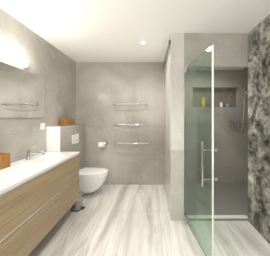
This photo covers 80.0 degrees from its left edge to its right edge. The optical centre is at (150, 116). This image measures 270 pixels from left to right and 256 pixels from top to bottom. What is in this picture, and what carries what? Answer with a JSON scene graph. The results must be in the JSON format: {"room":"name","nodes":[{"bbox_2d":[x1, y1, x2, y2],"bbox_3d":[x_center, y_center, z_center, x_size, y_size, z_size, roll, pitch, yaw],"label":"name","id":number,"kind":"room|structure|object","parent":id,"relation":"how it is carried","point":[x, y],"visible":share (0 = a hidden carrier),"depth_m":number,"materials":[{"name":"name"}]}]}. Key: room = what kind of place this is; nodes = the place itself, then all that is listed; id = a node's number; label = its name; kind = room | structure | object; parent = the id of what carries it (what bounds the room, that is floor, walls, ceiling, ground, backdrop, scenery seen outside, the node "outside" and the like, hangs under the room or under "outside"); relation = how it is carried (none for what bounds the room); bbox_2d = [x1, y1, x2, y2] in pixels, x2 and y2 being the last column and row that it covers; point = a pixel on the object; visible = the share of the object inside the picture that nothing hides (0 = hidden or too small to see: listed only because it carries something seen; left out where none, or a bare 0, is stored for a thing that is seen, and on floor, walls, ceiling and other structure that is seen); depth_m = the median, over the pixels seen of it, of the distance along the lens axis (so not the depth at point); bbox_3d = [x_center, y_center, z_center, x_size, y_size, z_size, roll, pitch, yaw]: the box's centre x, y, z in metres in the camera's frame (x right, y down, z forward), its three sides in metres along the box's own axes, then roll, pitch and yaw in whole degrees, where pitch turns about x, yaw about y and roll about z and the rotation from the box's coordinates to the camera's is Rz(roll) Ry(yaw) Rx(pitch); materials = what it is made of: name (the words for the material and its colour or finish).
{"room":"bathroom","nodes":[
{"label":"bathroom","id":0,"kind":"room"},
{"bbox_2d":[0,8,75,162],"bbox_3d":[-1.643,0.140,1.045,0.213,2.520,4.890,0,0,0],"label":"wall","id":1,"kind":"structure","parent":0,"point":[55,67],"depth_m":2.15,"materials":[{"name":"grey tile"}]},
{"bbox_2d":[0,53,27,66],"bbox_3d":[-1.518,-0.614,1.250,0.061,0.043,1.400,0,0,0],"label":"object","id":2,"kind":"structure","parent":1,"relation":"attached to","point":[11,60],"depth_m":1.73,"materials":[{"name":"silver metal"}]},
{"bbox_2d":[0,61,44,117],"bbox_3d":[-1.540,-0.274,1.375,0.019,0.577,1.850,0,0,0],"label":"wall mirror","id":3,"kind":"object","parent":1,"relation":"attached to","point":[22,93],"visible":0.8,"depth_m":1.88,"materials":[{"name":"clear glass"}]},
{"bbox_2d":[0,156,78,255],"bbox_3d":[-1.300,0.900,1.520,0.496,0.600,1.640,0,0,0],"label":"bathroom vanity","id":4,"kind":"object","parent":1,"relation":"attached to","point":[39,195],"depth_m":1.47,"materials":[{"name":"brown wood"}]},
{"bbox_2d":[0,152,79,199],"bbox_3d":[-1.296,0.560,1.520,0.504,0.089,1.650,0,0,0],"label":"countertop","id":5,"kind":"structure","parent":4,"relation":"on","point":[21,173],"depth_m":1.58,"materials":[{"name":"white ceramic"}]},
{"bbox_2d":[0,153,9,169],"bbox_3d":[-1.494,0.445,1.545,0.088,0.140,0.210,0,0,0],"label":"box","id":6,"kind":"object","parent":5,"relation":"on","point":[4,160],"depth_m":1.59,"materials":[{"name":"orange wood"}]},
{"bbox_2d":[26,145,44,159],"bbox_3d":[-1.386,0.427,1.920,0.222,0.175,0.054,0,0,0],"label":"faucet","id":7,"kind":"object","parent":5,"relation":"on","point":[28,154],"visible":1,"depth_m":1.91,"materials":[{"name":"silver metal"}]},
{"bbox_2d":[48,124,84,169],"bbox_3d":[-1.450,0.775,2.835,0.200,1.250,0.910,0,0,0],"label":"wall","id":8,"kind":"structure","parent":0,"point":[67,132],"depth_m":2.79,"materials":[{"name":"grey tile"}]},
{"bbox_2d":[46,127,59,151],"bbox_3d":[-1.450,0.775,2.376,0.200,1.250,0.008,0,0,0],"label":"wall","id":9,"kind":"structure","parent":8,"relation":"attached to","point":[52,139],"depth_m":2.37,"materials":[{"name":"white paint"}]},
{"bbox_2d":[60,119,74,124],"bbox_3d":[-1.465,0.097,2.815,0.130,0.104,0.230,0,0,0],"label":"box","id":10,"kind":"object","parent":8,"relation":"on","point":[67,121],"visible":1,"depth_m":2.70,"materials":[{"name":"orange wood"}]},
{"bbox_2d":[72,134,78,144],"bbox_3d":[-1.343,0.400,2.850,0.014,0.166,0.250,0,0,0],"label":"flush plate","id":11,"kind":"object","parent":8,"relation":"attached to","point":[75,138],"visible":1,"depth_m":2.83,"materials":[{"name":"white plastic"}]},
{"bbox_2d":[79,167,107,193],"bbox_3d":[-1.060,1.142,2.850,0.577,0.366,0.372,0,0,0],"label":"toilet","id":12,"kind":"object","parent":8,"relation":"attached to","point":[92,179],"visible":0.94,"depth_m":2.70,"materials":[{"name":"white ceramic"}]},
{"bbox_2d":[76,62,163,184],"bbox_3d":[-0.552,0.140,3.390,1.995,2.520,0.200,0,0,0],"label":"wall","id":13,"kind":"structure","parent":0,"point":[102,88],"depth_m":3.29,"materials":[{"name":"grey tile"}]},
{"bbox_2d":[98,142,107,147],"bbox_3d":[-0.964,0.569,3.219,0.162,0.112,0.140,0,0,0],"label":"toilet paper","id":14,"kind":"object","parent":13,"relation":"attached to","point":[101,144],"visible":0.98,"depth_m":3.16,"materials":[{"name":"white paper"}]},
{"bbox_2d":[113,142,147,143],"bbox_3d":[-0.410,0.535,3.225,0.704,0.040,0.128,0,0,0],"label":"towel rail","id":15,"kind":"object","parent":13,"relation":"attached to","point":[130,143],"visible":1,"depth_m":3.18,"materials":[{"name":"silver metal"}]},
{"bbox_2d":[113,124,147,125],"bbox_3d":[-0.410,0.165,3.225,0.704,0.040,0.128,0,0,0],"label":"towel rail","id":16,"kind":"object","parent":13,"relation":"attached to","point":[130,124],"visible":1,"depth_m":3.18,"materials":[{"name":"silver metal"}]},
{"bbox_2d":[113,103,147,105],"bbox_3d":[-0.410,-0.245,3.225,0.704,0.040,0.128,0,0,0],"label":"towel rail","id":17,"kind":"object","parent":13,"relation":"attached to","point":[115,104],"visible":1,"depth_m":3.18,"materials":[{"name":"silver metal"}]},
{"bbox_2d":[0,0,269,61],"bbox_3d":[0.225,-1.170,1.045,3.950,0.100,4.890,0,0,0],"label":"ceiling","id":18,"kind":"structure","parent":0,"point":[97,30],"depth_m":1.89,"materials":[{"name":"white paint"}]},
{"bbox_2d":[29,185,269,255],"bbox_3d":[0.225,1.450,1.045,3.950,0.100,4.890,0,0,0],"label":"floor","id":19,"kind":"structure","parent":0,"point":[121,220],"depth_m":1.93,"materials":[{"name":"wood"}]},
{"bbox_2d":[71,192,84,211],"bbox_3d":[-1.112,1.288,2.432,0.198,0.225,0.172,0,0,0],"label":"pedal bin","id":20,"kind":"object","parent":19,"relation":"on","point":[77,206],"visible":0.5,"depth_m":2.37,"materials":[{"name":"grey metal"}]},
{"bbox_2d":[184,183,247,220],"bbox_3d":[1.222,1.377,2.720,1.555,0.045,1.140,0,0,0],"label":"shower tray","id":21,"kind":"object","parent":19,"relation":"on","point":[230,201],"visible":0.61,"depth_m":2.58,"materials":[{"name":"grey"}]},
{"bbox_2d":[164,33,183,220],"bbox_3d":[0.355,0.140,2.720,0.180,2.520,1.140,0,0,0],"label":"wall","id":22,"kind":"structure","parent":0,"point":[174,126],"depth_m":2.15,"materials":[{"name":"grey tile"}]},
{"bbox_2d":[184,45,217,255],"bbox_3d":[0.542,0.371,1.790,0.194,2.051,0.689,0,0,0],"label":"shower door","id":23,"kind":"structure","parent":22,"relation":"attached to","point":[200,178],"depth_m":1.69,"materials":[{"name":"clear glass"}]},
{"bbox_2d":[184,107,247,182],"bbox_3d":[1.222,0.605,3.390,1.555,1.590,0.200,0,0,0],"label":"wall","id":24,"kind":"structure","parent":0,"point":[231,154],"depth_m":3.29,"materials":[{"name":"grey tile"}]},
{"bbox_2d":[214,88,235,106],"bbox_3d":[1.332,-0.395,3.440,0.936,0.410,0.100,0,0,0],"label":"shower niche","id":25,"kind":"object","parent":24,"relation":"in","point":[224,96],"visible":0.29,"depth_m":3.39,"materials":[{"name":"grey tile"}]},
{"bbox_2d":[228,86,247,130],"bbox_3d":[1.745,-0.161,3.203,0.340,0.918,0.173,0,0,0],"label":"shower mixer","id":26,"kind":"object","parent":24,"relation":"attached to","point":[245,92],"visible":1,"depth_m":3.21,"materials":[{"name":"silver metal"}]},
{"bbox_2d":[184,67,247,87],"bbox_3d":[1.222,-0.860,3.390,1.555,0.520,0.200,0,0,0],"label":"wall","id":27,"kind":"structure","parent":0,"point":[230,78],"depth_m":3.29,"materials":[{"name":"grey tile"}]},
{"bbox_2d":[184,33,247,69],"bbox_3d":[0.873,-0.895,2.220,0.855,0.450,0.140,0,0,0],"label":"wall","id":28,"kind":"structure","parent":0,"point":[230,51],"depth_m":2.15,"materials":[{"name":"grey tile"}]},
{"bbox_2d":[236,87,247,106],"bbox_3d":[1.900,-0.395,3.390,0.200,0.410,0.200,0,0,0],"label":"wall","id":29,"kind":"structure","parent":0,"point":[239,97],"depth_m":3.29,"materials":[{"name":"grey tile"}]},
{"bbox_2d":[248,14,269,243],"bbox_3d":[1.750,0.140,0.475,0.900,2.520,3.350,0,0,0],"label":"wall","id":30,"kind":"structure","parent":0,"point":[259,127],"depth_m":1.92,"materials":[{"name":"stone"}]}
]}

